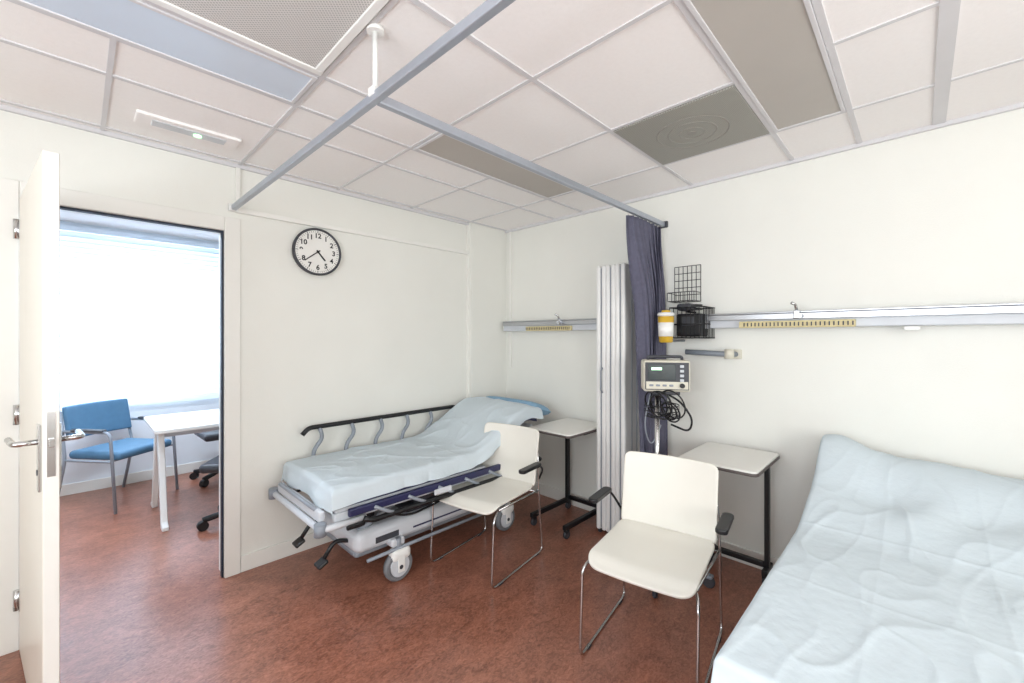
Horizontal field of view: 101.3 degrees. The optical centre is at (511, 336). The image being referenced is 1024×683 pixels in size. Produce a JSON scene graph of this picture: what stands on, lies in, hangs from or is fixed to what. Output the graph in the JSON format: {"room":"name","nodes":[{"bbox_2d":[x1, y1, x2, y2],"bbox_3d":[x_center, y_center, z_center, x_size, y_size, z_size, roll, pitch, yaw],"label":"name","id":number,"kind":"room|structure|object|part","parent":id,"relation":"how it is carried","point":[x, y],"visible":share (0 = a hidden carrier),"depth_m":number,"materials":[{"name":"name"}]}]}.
{"room":"hospital room","nodes":[
{"label":"hospital room","id":0,"kind":"room"},
{"bbox_2d":[60,221,218,484],"bbox_3d":[-3.629,0.196,4.374,0.100,2.500,4.700,0,0,44],"label":"wall","id":1,"kind":"structure","parent":0,"point":[190,448],"depth_m":4.22,"materials":[{"name":"paint"}]},
{"bbox_2d":[60,459,210,496],"bbox_3d":[-3.588,1.396,4.334,0.014,0.100,4.700,0,0,44],"label":"baseboard","id":2,"kind":"structure","parent":1,"relation":"attached to","point":[90,485],"depth_m":4.09,"materials":[{"name":"paint"}]},
{"bbox_2d":[60,224,218,411],"bbox_3d":[-3.629,-0.170,4.234,0.075,1.687,2.960,0,0,44],"label":"window","id":3,"kind":"structure","parent":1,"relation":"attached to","point":[139,313],"depth_m":4.15,"materials":[{"name":"white glass"}]},
{"bbox_2d":[0,110,505,554],"bbox_3d":[-1.752,0.196,2.554,0.170,2.500,4.700,0,0,44],"label":"wall","id":4,"kind":"structure","parent":0,"point":[383,332],"depth_m":2.96,"materials":[{"name":"paint"}]},
{"bbox_2d":[13,150,59,682],"bbox_3d":[-1.924,0.402,1.687,0.861,2.072,0.059,0,0,37],"label":"leaf","id":5,"kind":"object","parent":4,"relation":"attached to","point":[31,199],"depth_m":1.62,"materials":[{"name":"laminate"}]},
{"bbox_3d":[-2.270,1.206,1.924,0.022,0.090,0.022,0,0,37],"label":"hinge","id":6,"kind":"part","parent":5,"relation":"part of","materials":[{"name":"silver metal"}]},
{"bbox_3d":[-2.270,-0.494,1.924,0.022,0.090,0.022,0,0,37],"label":"hinge","id":7,"kind":"part","parent":5,"relation":"part of","materials":[{"name":"silver metal"}]},
{"bbox_3d":[-2.270,0.356,1.924,0.022,0.090,0.022,0,0,37],"label":"hinge","id":8,"kind":"part","parent":5,"relation":"part of","materials":[{"name":"silver metal"}]},
{"bbox_2d":[18,219,19,237],"bbox_3d":[-2.250,-0.494,1.918,0.040,0.080,0.004,0,0,37],"label":"hinge leaf","id":9,"kind":"object","parent":5,"relation":"attached to","point":[19,219],"depth_m":1.92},
{"bbox_2d":[18,406,19,423],"bbox_3d":[-2.250,0.356,1.918,0.040,0.080,0.004,0,0,37],"label":"hinge leaf","id":10,"kind":"object","parent":5,"relation":"attached to","point":[18,406],"depth_m":1.91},
{"bbox_2d":[18,592,19,611],"bbox_3d":[-2.250,1.206,1.918,0.040,0.080,0.004,0,0,37],"label":"hinge leaf","id":11,"kind":"object","parent":5,"relation":"attached to","point":[18,592],"depth_m":1.91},
{"bbox_2d":[37,424,40,491],"bbox_3d":[-1.629,0.416,1.446,0.042,0.230,0.008,0,0,37],"label":"plate","id":12,"kind":"object","parent":5,"relation":"attached to","point":[38,425],"visible":1,"depth_m":1.44,"materials":[{"name":"silver metal"}]},
{"bbox_2d":[4,437,36,447],"bbox_3d":[-1.697,0.361,1.452,0.134,0.019,0.069,0,0,37],"label":"lever","id":13,"kind":"object","parent":12,"relation":"attached to","point":[10,442],"visible":1,"depth_m":1.42,"materials":[{"name":"silver metal"}]},
{"bbox_2d":[43,150,58,682],"bbox_3d":[-1.573,0.402,1.434,0.002,2.068,0.036,0,0,36],"label":"door edge","id":14,"kind":"object","parent":5,"relation":"attached to","point":[50,159],"visible":1,"depth_m":1.43,"materials":[{"name":"paint"}]},
{"bbox_2d":[47,412,55,476],"bbox_3d":[-1.572,0.366,1.433,0.002,0.220,0.020,0,0,36],"label":"lock plate","id":15,"kind":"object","parent":14,"relation":"attached to","point":[51,416],"depth_m":1.43,"materials":[{"name":"silver metal"}]},
{"bbox_2d":[48,438,54,447],"bbox_3d":[-1.568,0.361,1.430,0.010,0.030,0.014,0,0,37],"label":"latch","id":16,"kind":"object","parent":15,"relation":"attached to","point":[51,442],"visible":1,"depth_m":1.43,"materials":[{"name":"silver metal"}]},
{"bbox_2d":[60,422,61,487],"bbox_3d":[-1.600,0.416,1.484,0.042,0.230,0.008,0,0,37],"label":"plate","id":17,"kind":"object","parent":5,"relation":"attached to","point":[60,422],"visible":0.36,"depth_m":1.48,"materials":[{"name":"silver metal"}]},
{"bbox_2d":[62,429,84,440],"bbox_3d":[-1.624,0.361,1.548,0.134,0.019,0.069,0,0,37],"label":"lever","id":18,"kind":"object","parent":17,"relation":"attached to","point":[79,434],"visible":0.97,"depth_m":1.51,"materials":[{"name":"silver metal"}]},
{"bbox_2d":[0,178,240,655],"bbox_3d":[-2.049,0.362,2.277,0.148,2.168,0.964,0,0,44],"label":"door frame","id":19,"kind":"structure","parent":4,"relation":"attached to","point":[9,188],"depth_m":1.93,"materials":[{"name":"paint"}]},
{"bbox_2d":[20,181,224,229],"bbox_3d":[-2.002,-0.680,2.232,0.018,0.083,0.798,0,0,44],"label":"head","id":20,"kind":"object","parent":4,"relation":"attached to","point":[69,198],"visible":0.86,"depth_m":2.23},
{"bbox_2d":[219,234,219,569],"bbox_3d":[-1.768,0.404,2.580,0.130,2.085,0.030,0,0,44],"label":"reveal","id":21,"kind":"object","parent":4,"relation":"attached to","point":[219,234],"visible":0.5,"depth_m":2.60,"materials":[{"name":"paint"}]},
{"bbox_2d":[220,231,223,577],"bbox_3d":[-1.751,0.404,2.536,0.035,2.085,0.010,0,0,44],"label":"seal","id":22,"kind":"object","parent":21,"relation":"attached to","point":[222,232],"visible":0.93,"depth_m":2.53,"materials":[{"name":"rubber"}]},
{"bbox_2d":[0,104,468,224],"bbox_3d":[-1.879,-1.043,2.357,0.020,0.022,4.240,0,0,44],"label":"trim","id":23,"kind":"structure","parent":4,"relation":"attached to","point":[3,107],"depth_m":2.39,"materials":[{"name":"white metal"}]},
{"bbox_2d":[235,167,239,201],"bbox_3d":[-1.676,-0.910,2.567,0.020,0.243,0.024,0,0,44],"label":"trim","id":24,"kind":"structure","parent":4,"relation":"attached to","point":[237,170],"depth_m":2.56,"materials":[{"name":"paint"}]},
{"bbox_2d":[241,532,332,571],"bbox_3d":[-1.037,1.396,3.231,0.014,0.100,1.812,0,0,44],"label":"baseboard","id":25,"kind":"structure","parent":4,"relation":"attached to","point":[269,554],"depth_m":2.72,"materials":[{"name":"paint"}]},
{"bbox_2d":[292,228,340,275],"bbox_3d":[-1.342,-0.584,2.892,0.044,0.324,0.324,0,0,44],"label":"wall clock","id":26,"kind":"object","parent":4,"relation":"attached to","point":[315,251],"visible":1,"depth_m":2.88,"materials":[{"name":"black plastic"}]},
{"bbox_2d":[236,208,468,254],"bbox_3d":[-1.044,-0.774,3.218,0.022,0.030,1.840,0,0,44],"label":"trim","id":27,"kind":"structure","parent":4,"relation":"attached to","point":[241,210],"depth_m":3.02,"materials":[{"name":"paint"}]},
{"bbox_2d":[466,225,467,397],"bbox_3d":[-0.412,0.146,3.877,0.012,2.400,0.015,0,0,44],"label":"trim","id":28,"kind":"structure","parent":4,"relation":"attached to","point":[466,225],"depth_m":3.87,"materials":[{"name":"paint"}]},
{"bbox_2d":[0,472,761,682],"bbox_3d":[-0.972,1.496,1.799,7.500,0.100,4.900,0,0,44],"label":"floor","id":29,"kind":"structure","parent":0,"point":[140,602],"depth_m":2.20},
{"bbox_2d":[60,398,178,514],"bbox_3d":[-3.493,1.017,3.741,0.593,0.864,0.605,0,0,6],"label":"chair","id":30,"kind":"object","parent":29,"relation":"on","point":[100,417],"visible":0.88,"depth_m":3.67,"materials":[{"name":"blue fabric"}]},
{"bbox_3d":[-3.758,1.036,3.498,0.116,0.825,0.044,0,0,6],"label":"frame","id":31,"kind":"part","parent":30,"relation":"part of","materials":[{"name":"grey plastic"}]},
{"bbox_3d":[-3.485,1.026,3.459,0.445,0.020,0.019,0,0,6],"label":"seat rail","id":32,"kind":"part","parent":30,"relation":"part of","materials":[{"name":"grey plastic"}]},
{"bbox_3d":[-3.467,1.111,3.457,0.482,0.673,0.023,0,0,6],"label":"frame","id":33,"kind":"part","parent":30,"relation":"part of","materials":[{"name":"grey plastic"}]},
{"bbox_3d":[-3.719,0.726,3.765,0.129,0.282,0.525,0,0,6],"label":"backrest","id":34,"kind":"part","parent":30,"relation":"part of","materials":[{"name":"blue fabric"}]},
{"bbox_3d":[-3.458,0.991,3.737,0.480,0.070,0.500,0,0,6],"label":"seat","id":35,"kind":"part","parent":30,"relation":"part of","materials":[{"name":"blue fabric"}]},
{"bbox_3d":[-3.701,1.036,4.035,0.116,0.825,0.044,0,0,6],"label":"frame","id":36,"kind":"part","parent":30,"relation":"part of","materials":[{"name":"grey plastic"}]},
{"bbox_3d":[-3.408,1.111,4.013,0.482,0.673,0.023,0,0,6],"label":"frame","id":37,"kind":"part","parent":30,"relation":"part of","materials":[{"name":"grey plastic"}]},
{"bbox_2d":[144,409,218,531],"bbox_3d":[-2.321,1.065,3.899,0.800,0.763,1.600,0,0,44],"label":"office desk","id":38,"kind":"object","parent":29,"relation":"on","point":[166,425],"visible":0.48,"depth_m":3.35,"materials":[{"name":"white plastic"}]},
{"bbox_3d":[-2.832,1.079,3.371,0.720,0.735,0.040,0,0,44],"label":"leg panel","id":39,"kind":"part","parent":38,"relation":"part of","materials":[{"name":"white plastic"}]},
{"bbox_2d":[189,430,218,486],"bbox_3d":[-2.937,0.946,4.360,0.631,1.000,0.607,0,0,42],"label":"swivel chair","id":40,"kind":"object","parent":29,"relation":"on","point":[208,436],"visible":0.24,"depth_m":4.09,"materials":[{"name":"black plastic"}]},
{"bbox_3d":[-2.950,0.976,4.342,0.480,0.070,0.470,0,0,42],"label":"seat","id":41,"kind":"part","parent":40,"relation":"part of","materials":[{"name":"grey plastic"}]},
{"bbox_3d":[-2.960,1.353,4.197,0.042,0.079,0.295,0,0,4],"label":"arm","id":42,"kind":"part","parent":40,"relation":"part of","materials":[{"name":"black plastic"}]},
{"bbox_2d":[196,455,218,531],"bbox_3d":[-2.100,0.946,3.365,0.607,1.000,0.631,0,0,-11],"label":"swivel chair","id":43,"kind":"object","parent":29,"relation":"on","point":[211,466],"visible":0.04,"depth_m":3.12,"materials":[{"name":"black plastic"}]},
{"bbox_3d":[-2.121,0.976,3.358,0.470,0.070,0.480,0,0,-11],"label":"seat","id":44,"kind":"part","parent":43,"relation":"part of","materials":[{"name":"grey plastic"}]},
{"bbox_3d":[-2.217,1.353,3.248,0.042,0.079,0.295,0,0,41],"label":"arm","id":45,"kind":"part","parent":43,"relation":"part of","materials":[{"name":"black plastic"}]},
{"bbox_2d":[268,396,550,581],"bbox_3d":[-0.572,0.983,3.033,0.823,0.926,1.920,0,0,44],"label":"stretcher","id":46,"kind":"object","parent":29,"relation":"on","point":[373,497],"visible":0.97,"depth_m":2.61,"materials":[{"name":"white fabric"}]},
{"bbox_3d":[-1.219,0.905,2.384,0.551,0.059,0.059,0,0,44],"label":"push handle","id":47,"kind":"part","parent":46,"relation":"part of","materials":[{"name":"grey plastic"}]},
{"bbox_3d":[-1.212,0.931,2.393,0.650,0.060,0.035,0,0,44],"label":"foot panel","id":48,"kind":"part","parent":46,"relation":"part of","materials":[{"name":"grey plastic"}]},
{"bbox_3d":[-1.227,1.188,2.626,0.026,0.090,0.194,0,0,41],"label":"pedal arm","id":49,"kind":"part","parent":46,"relation":"part of","materials":[{"name":"black plastic"}]},
{"bbox_3d":[-1.313,0.767,2.838,0.027,0.322,0.084,0,0,44],"label":"rail post","id":50,"kind":"part","parent":46,"relation":"part of","materials":[{"name":"grey plastic"}]},
{"bbox_3d":[-0.978,1.188,2.385,0.194,0.090,0.026,0,0,-43],"label":"pedal arm","id":51,"kind":"part","parent":46,"relation":"part of","materials":[{"name":"black plastic"}]},
{"bbox_3d":[-1.157,0.767,2.999,0.027,0.322,0.084,0,0,44],"label":"rail post","id":52,"kind":"part","parent":46,"relation":"part of","materials":[{"name":"grey plastic"}]},
{"bbox_3d":[-0.831,1.001,2.232,0.022,0.028,0.100,0,0,44],"label":"release handle","id":53,"kind":"part","parent":46,"relation":"part of","materials":[{"name":"black plastic"}]},
{"bbox_3d":[-0.768,1.046,2.534,0.027,0.166,0.331,0,0,44],"label":"linkage arm","id":54,"kind":"part","parent":46,"relation":"part of","materials":[{"name":"grey metal"}]},
{"bbox_3d":[-0.927,0.624,3.237,0.030,0.068,1.331,0,0,44],"label":"rail","id":55,"kind":"part","parent":46,"relation":"part of","materials":[{"name":"black plastic"}]},
{"bbox_3d":[-1.002,0.767,3.160,0.027,0.322,0.084,0,0,44],"label":"rail post","id":56,"kind":"part","parent":46,"relation":"part of","materials":[{"name":"grey plastic"}]},
{"bbox_3d":[-0.704,0.959,2.331,0.130,0.083,0.027,0,0,-40],"label":"lowered rail post","id":57,"kind":"part","parent":46,"relation":"part of","materials":[{"name":"grey plastic"}]},
{"bbox_2d":[322,502,467,552],"bbox_3d":[-0.620,1.171,3.003,0.560,0.130,1.300,0,0,44],"label":"hood","id":58,"kind":"object","parent":46,"relation":"attached to","point":[369,537],"depth_m":2.54,"materials":[{"name":"grey plastic"}]},
{"bbox_3d":[-0.758,1.221,2.580,0.240,0.050,0.090,0,0,44],"label":"caster arm","id":59,"kind":"part","parent":46,"relation":"part of","materials":[{"name":"grey plastic"}]},
{"bbox_3d":[-0.679,1.231,2.503,0.036,0.070,0.036,0,0,44],"label":"caster stem","id":60,"kind":"part","parent":46,"relation":"part of","materials":[{"name":"grey plastic"}]},
{"bbox_3d":[-0.846,0.767,3.321,0.027,0.322,0.084,0,0,44],"label":"rail post","id":61,"kind":"part","parent":46,"relation":"part of","materials":[{"name":"grey plastic"}]},
{"bbox_2d":[394,500,431,511],"bbox_3d":[-0.606,1.091,3.017,0.460,0.030,0.620,0,0,44],"label":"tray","id":62,"kind":"object","parent":46,"relation":"on","point":[408,502],"depth_m":2.71,"materials":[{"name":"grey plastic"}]},
{"bbox_3d":[-0.556,0.959,2.483,0.130,0.083,0.027,0,0,-40],"label":"lowered rail post","id":63,"kind":"part","parent":46,"relation":"part of","materials":[{"name":"grey metal"}]},
{"bbox_2d":[410,492,436,502],"bbox_3d":[-0.466,1.026,2.903,0.100,0.100,0.530,0,0,44],"label":"handle","id":64,"kind":"object","parent":46,"relation":"on","point":[430,495],"depth_m":2.74,"materials":[{"name":"grey plastic"}]},
{"bbox_3d":[-0.690,0.767,3.481,0.027,0.322,0.084,0,0,44],"label":"rail post","id":65,"kind":"part","parent":46,"relation":"part of","materials":[{"name":"grey plastic"}]},
{"bbox_3d":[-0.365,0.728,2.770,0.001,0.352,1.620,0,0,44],"label":"mattress","id":66,"kind":"part","parent":46,"relation":"part of","materials":[{"name":"fabric"}]},
{"bbox_3d":[-0.261,0.959,2.788,0.130,0.083,0.027,0,0,-40],"label":"lowered rail post","id":67,"kind":"part","parent":46,"relation":"part of","materials":[{"name":"grey plastic"}]},
{"bbox_3d":[-0.114,0.959,2.940,0.130,0.083,0.027,0,0,-40],"label":"lowered rail post","id":68,"kind":"part","parent":46,"relation":"part of","materials":[{"name":"grey plastic"}]},
{"bbox_3d":[-0.258,0.788,3.376,0.670,0.191,0.535,0,0,44],"label":"backrest panel","id":69,"kind":"part","parent":46,"relation":"part of","materials":[{"name":"plastic"}]},
{"bbox_2d":[487,396,550,411],"bbox_3d":[0.024,0.576,3.653,0.660,0.099,0.200,0,0,44],"label":"pillow","id":70,"kind":"object","parent":46,"relation":"on","point":[538,406],"depth_m":3.47,"materials":[{"name":"fabric"}]},
{"bbox_2d":[430,422,542,588],"bbox_3d":[-0.152,1.036,2.761,0.634,0.820,0.581,0,0,35],"label":"chair","id":71,"kind":"object","parent":29,"relation":"on","point":[517,454],"visible":0.79,"depth_m":2.82,"materials":[{"name":"white plastic"}]},
{"bbox_3d":[-0.316,1.105,2.866,0.113,0.681,0.565,0,0,35],"label":"frame","id":72,"kind":"part","parent":71,"relation":"part of","materials":[{"name":"silver metal"}]},
{"bbox_3d":[-0.170,1.007,2.735,0.470,0.062,0.490,0,0,35],"label":"seat","id":73,"kind":"part","parent":71,"relation":"part of","materials":[{"name":"white plastic"}]},
{"bbox_3d":[-0.015,0.814,2.956,0.471,0.376,0.103,0,0,35],"label":"backrest","id":74,"kind":"part","parent":71,"relation":"part of","materials":[{"name":"white plastic"}]},
{"bbox_3d":[0.003,1.105,2.642,0.113,0.681,0.565,0,0,35],"label":"frame","id":75,"kind":"part","parent":71,"relation":"part of","materials":[{"name":"silver metal"}]},
{"bbox_3d":[0.049,1.022,2.638,0.012,0.013,0.415,0,0,38],"label":"seat rail","id":76,"kind":"part","parent":71,"relation":"part of","materials":[{"name":"silver metal"}]},
{"bbox_2d":[529,418,596,538],"bbox_3d":[0.440,1.069,3.285,0.412,0.753,0.532,0,0,44],"label":"table","id":77,"kind":"object","parent":29,"relation":"on","point":[567,428],"visible":0.7,"depth_m":3.26,"materials":[{"name":"laminate"}]},
{"bbox_2d":[597,263,639,532],"bbox_3d":[0.799,0.461,3.124,0.235,1.970,0.331,0,0,44],"label":"folding screen","id":78,"kind":"object","parent":29,"relation":"on","point":[617,382],"visible":0.7,"depth_m":3.02,"materials":[{"name":"plastic"}]},
{"bbox_3d":[0.722,0.446,3.185,0.250,1.940,0.034,0,0,-44],"label":"panel","id":79,"kind":"part","parent":78,"relation":"part of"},
{"bbox_3d":[0.652,0.316,3.059,0.011,0.189,0.033,0,0,44],"label":"handle","id":80,"kind":"part","parent":78,"relation":"part of","materials":[{"name":"grey plastic"}]},
{"bbox_3d":[0.750,0.446,3.158,0.034,1.940,0.250,0,0,43],"label":"panel","id":81,"kind":"part","parent":78,"relation":"part of","materials":[{"name":"grey plastic"}]},
{"bbox_3d":[0.778,0.446,3.131,0.250,1.940,0.034,0,0,-44],"label":"panel","id":82,"kind":"part","parent":78,"relation":"part of","materials":[{"name":"grey plastic"}]},
{"bbox_3d":[0.806,0.446,3.104,0.034,1.940,0.250,0,0,43],"label":"panel","id":83,"kind":"part","parent":78,"relation":"part of","materials":[{"name":"grey plastic"}]},
{"bbox_3d":[0.834,0.446,3.077,0.250,1.940,0.034,0,0,-44],"label":"panel","id":84,"kind":"part","parent":78,"relation":"part of","materials":[{"name":"grey plastic"}]},
{"bbox_3d":[0.862,0.446,3.050,0.034,1.940,0.250,0,0,43],"label":"panel","id":85,"kind":"part","parent":78,"relation":"part of","materials":[{"name":"grey plastic"}]},
{"bbox_2d":[579,451,733,682],"bbox_3d":[0.671,1.036,1.979,0.634,0.820,0.581,0,0,35],"label":"chair","id":86,"kind":"object","parent":29,"relation":"on","point":[663,540],"visible":1,"depth_m":2.05,"materials":[{"name":"white plastic"}]},
{"bbox_3d":[0.507,1.105,2.085,0.113,0.681,0.565,0,0,35],"label":"frame","id":87,"kind":"part","parent":86,"relation":"part of","materials":[{"name":"silver metal"}]},
{"bbox_3d":[0.653,1.007,1.953,0.470,0.062,0.490,0,0,35],"label":"seat","id":88,"kind":"part","parent":86,"relation":"part of","materials":[{"name":"white plastic"}]},
{"bbox_3d":[0.809,0.814,2.175,0.471,0.376,0.103,0,0,35],"label":"backrest","id":89,"kind":"part","parent":86,"relation":"part of","materials":[{"name":"white plastic"}]},
{"bbox_3d":[0.827,1.105,1.861,0.113,0.681,0.565,0,0,35],"label":"frame","id":90,"kind":"part","parent":86,"relation":"part of","materials":[{"name":"silver metal"}]},
{"bbox_3d":[0.873,1.022,1.857,0.012,0.013,0.415,0,0,38],"label":"seat rail","id":91,"kind":"part","parent":86,"relation":"part of","materials":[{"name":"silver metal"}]},
{"bbox_2d":[641,355,715,598],"bbox_3d":[0.924,0.779,2.604,0.622,1.334,0.636,0,0,44],"label":"monitor stand","id":92,"kind":"object","parent":29,"relation":"on","point":[667,377],"visible":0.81,"depth_m":2.52,"materials":[{"name":"white plastic"}]},
{"bbox_2d":[644,401,679,418],"bbox_3d":[0.925,0.453,2.592,0.205,0.080,0.205,0,0,44],"label":"cables","id":93,"kind":"object","parent":92,"relation":"on","point":[658,408],"depth_m":2.56,"materials":[{"name":"black plastic"}]},
{"bbox_3d":[0.946,0.129,2.600,0.218,0.034,0.017,0,0,11],"label":"handle","id":94,"kind":"part","parent":92,"relation":"part of","materials":[{"name":"grey plastic"}]},
{"bbox_3d":[0.946,0.341,2.600,0.160,0.020,0.110,0,0,11],"label":"mount plate","id":95,"kind":"part","parent":92,"relation":"part of","materials":[{"name":"black metal"}]},
{"bbox_3d":[0.930,0.291,2.520,0.240,0.045,0.005,0,0,11],"label":"panel","id":96,"kind":"part","parent":92,"relation":"part of","materials":[{"name":"beige plastic"}]},
{"bbox_2d":[706,573,713,579],"bbox_3d":[1.136,1.380,2.424,0.045,0.020,0.045,0,0,44],"label":"caster","id":97,"kind":"object","parent":92,"relation":"attached to","point":[710,576],"depth_m":2.41,"materials":[{"name":"grey plastic"}]},
{"bbox_2d":[679,442,779,582],"bbox_3d":[1.273,1.069,2.463,0.422,0.753,0.512,0,0,44],"label":"table","id":98,"kind":"object","parent":29,"relation":"on","point":[727,458],"visible":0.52,"depth_m":2.45,"materials":[{"name":"laminate"}]},
{"bbox_2d":[711,434,1023,682],"bbox_3d":[1.403,0.982,1.383,0.949,0.928,1.880,0,0,44],"label":"bed","id":99,"kind":"object","parent":29,"relation":"on","point":[893,569],"visible":1,"depth_m":1.36,"materials":[{"name":"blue fabric"}]},
{"bbox_2d":[0,0,1023,241],"bbox_3d":[-0.972,-1.104,1.799,7.500,0.100,4.900,0,0,44],"label":"ceiling","id":100,"kind":"structure","parent":0,"point":[659,61],"depth_m":1.80,"materials":[{"name":"tile"}]},
{"bbox_2d":[13,0,317,104],"bbox_3d":[-1.291,-1.048,1.369,0.274,0.012,1.174,0,0,44],"label":"recessed light","id":101,"kind":"object","parent":100,"relation":"in","point":[138,23],"visible":1,"depth_m":1.49,"materials":[{"name":"white plastic"}]},
{"bbox_2d":[134,109,240,149],"bbox_3d":[-1.635,-1.041,2.135,0.140,0.026,0.420,0,0,44],"label":"recessed light","id":102,"kind":"object","parent":100,"relation":"in","point":[141,117],"visible":1,"depth_m":2.10,"materials":[{"name":"white plastic"},{"name":"grey plastic"}]},
{"bbox_2d":[147,0,388,75],"bbox_3d":[-0.759,-1.047,1.272,0.570,0.014,0.575,0,0,44],"label":"ceiling light","id":103,"kind":"object","parent":100,"relation":"in","point":[309,35],"visible":1,"depth_m":1.40,"materials":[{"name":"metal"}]},
{"bbox_2d":[228,0,667,227],"bbox_3d":[0.303,-0.908,2.208,3.357,0.292,2.336,0,0,44],"label":"track","id":104,"kind":"object","parent":100,"relation":"hanging from","point":[378,96],"visible":0.95,"depth_m":1.54,"materials":[{"name":"grey metal"}]},
{"bbox_3d":[-0.452,-0.814,1.417,3.340,0.096,0.026,0,0,42],"label":"rail long","id":105,"kind":"part","parent":104,"relation":"part of","materials":[{"name":"grey metal"}]},
{"bbox_3d":[-0.466,-0.944,1.430,0.017,0.220,0.017,0,0,44],"label":"hanger rod","id":106,"kind":"part","parent":104,"relation":"part of","materials":[{"name":"white plastic"}]},
{"bbox_2d":[626,215,667,454],"bbox_3d":[0.918,0.031,2.865,0.123,1.640,0.464,0,0,44],"label":"privacy curtain","id":107,"kind":"object","parent":104,"relation":"hanging from","point":[644,247],"visible":0.74,"depth_m":2.84,"materials":[{"name":"fabric"}]},
{"bbox_2d":[414,133,575,198],"bbox_3d":[-0.038,-1.048,2.662,0.274,0.012,1.174,0,0,44],"label":"recessed light","id":108,"kind":"object","parent":100,"relation":"in","point":[441,146],"visible":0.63,"depth_m":2.56,"materials":[{"name":"beige plastic"}]},
{"bbox_2d":[0,0,1023,230],"bbox_3d":[-0.039,-1.052,0.894,4.700,0.007,4.700,0,0,44],"label":"grid","id":109,"kind":"object","parent":100,"relation":"attached to","point":[949,10],"depth_m":1.74,"materials":[{"name":"white metal"}]},
{"bbox_2d":[614,85,768,164],"bbox_3d":[0.921,-1.048,2.150,0.565,0.013,0.570,0,0,44],"label":"air diffuser","id":110,"kind":"object","parent":109,"relation":"in","point":[721,118],"depth_m":2.10,"materials":[{"name":"grey metal"}]},
{"bbox_2d":[682,0,845,131],"bbox_3d":[1.035,-1.048,1.622,0.284,0.012,1.174,0,0,44],"label":"recessed light","id":111,"kind":"object","parent":100,"relation":"in","point":[776,50],"visible":1,"depth_m":1.56,"materials":[{"name":"beige plastic"}]},
{"bbox_2d":[506,108,1023,557],"bbox_3d":[0.698,0.196,3.522,7.300,2.500,0.100,0,0,44],"label":"wall","id":112,"kind":"structure","parent":0,"point":[935,217],"depth_m":2.44,"materials":[{"name":"paint"}]},
{"bbox_2d":[509,232,511,366],"bbox_3d":[-0.014,-0.368,4.128,0.025,1.328,0.020,0,0,44],"label":"trim","id":113,"kind":"structure","parent":112,"relation":"attached to","point":[510,233],"depth_m":4.12,"materials":[{"name":"paint"}]},
{"bbox_2d":[503,313,596,331],"bbox_3d":[0.335,-0.128,3.694,1.154,0.148,0.166,0,0,44],"label":"wall rail","id":114,"kind":"object","parent":112,"relation":"attached to","point":[559,324],"visible":0.83,"depth_m":3.63,"materials":[{"name":"grey plastic"}]},
{"bbox_2d":[526,326,571,330],"bbox_3d":[0.315,-0.075,3.673,0.500,0.040,0.034,0,0,44],"label":"lamp","id":115,"kind":"object","parent":114,"relation":"attached to","point":[528,328],"depth_m":3.65,"materials":[{"name":"grey plastic"}]},
{"bbox_2d":[531,481,778,569],"bbox_3d":[1.610,1.396,2.559,4.650,0.100,0.014,0,0,44],"label":"baseboard","id":116,"kind":"structure","parent":112,"relation":"attached to","point":[552,492],"depth_m":2.79,"materials":[{"name":"paint"}]},
{"bbox_2d":[667,264,700,302],"bbox_3d":[1.182,-0.369,2.886,0.184,0.255,0.124,0,0,44],"label":"wire basket","id":117,"kind":"object","parent":112,"relation":"attached to","point":[696,272],"visible":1,"depth_m":2.90,"materials":[{"name":"black metal"}]},
{"bbox_2d":[669,303,714,338],"bbox_3d":[1.207,-0.109,2.811,0.226,0.238,0.214,0,0,44],"label":"equipment rack","id":118,"kind":"object","parent":112,"relation":"attached to","point":[694,324],"visible":0.95,"depth_m":2.74,"materials":[{"name":"black metal"}]},
{"bbox_2d":[657,310,684,342],"bbox_3d":[1.088,-0.069,2.825,0.106,0.210,0.348,0,0,44],"label":"sharps container","id":119,"kind":"object","parent":118,"relation":"attached to","point":[665,317],"visible":1,"depth_m":2.70,"materials":[{"name":"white plastic"}]},
{"bbox_3d":[1.004,-0.146,2.739,0.106,0.025,0.106,0,0,44],"label":"lid","id":120,"kind":"part","parent":119,"relation":"part of","materials":[{"name":"white plastic"}]},
{"bbox_2d":[685,349,741,358],"bbox_3d":[1.324,0.110,2.772,0.326,0.063,0.107,0,0,44],"label":"support","id":121,"kind":"object","parent":112,"relation":"attached to","point":[727,353],"visible":1,"depth_m":2.71,"materials":[{"name":"grey plastic"}]},
{"bbox_3d":[1.447,0.111,2.715,0.070,0.060,0.016,0,0,44],"label":"wall plate","id":122,"kind":"part","parent":121,"relation":"part of","materials":[{"name":"beige plastic"}]},
{"bbox_2d":[505,102,1023,232],"bbox_3d":[1.608,-1.043,2.557,4.650,0.022,0.020,0,0,44],"label":"trim","id":123,"kind":"structure","parent":112,"relation":"attached to","point":[1020,105],"depth_m":2.42,"materials":[{"name":"white metal"}]},
{"bbox_2d":[707,302,1023,329],"bbox_3d":[2.077,-0.118,2.006,2.224,0.168,0.166,0,0,44],"label":"wall rail","id":124,"kind":"object","parent":112,"relation":"attached to","point":[911,318],"visible":0.94,"depth_m":2.15,"materials":[{"name":"grey plastic"}]},
{"bbox_3d":[1.606,-0.174,2.387,0.047,0.055,0.017,0,0,-12],"label":"clamp lever","id":125,"kind":"part","parent":124,"relation":"part of","materials":[{"name":"silver metal"}]},
{"bbox_2d":[739,319,855,327],"bbox_3d":[1.615,-0.075,2.414,0.560,0.040,0.034,0,0,44],"label":"lamp","id":126,"kind":"object","parent":124,"relation":"attached to","point":[743,323],"depth_m":2.40,"materials":[{"name":"grey plastic"}]},
{"bbox_2d":[904,326,919,329],"bbox_3d":[1.997,-0.044,2.096,0.060,0.020,0.050,0,0,44],"label":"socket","id":127,"kind":"object","parent":124,"relation":"attached to","point":[905,327],"depth_m":2.08,"materials":[{"name":"white plastic"}]}
]}

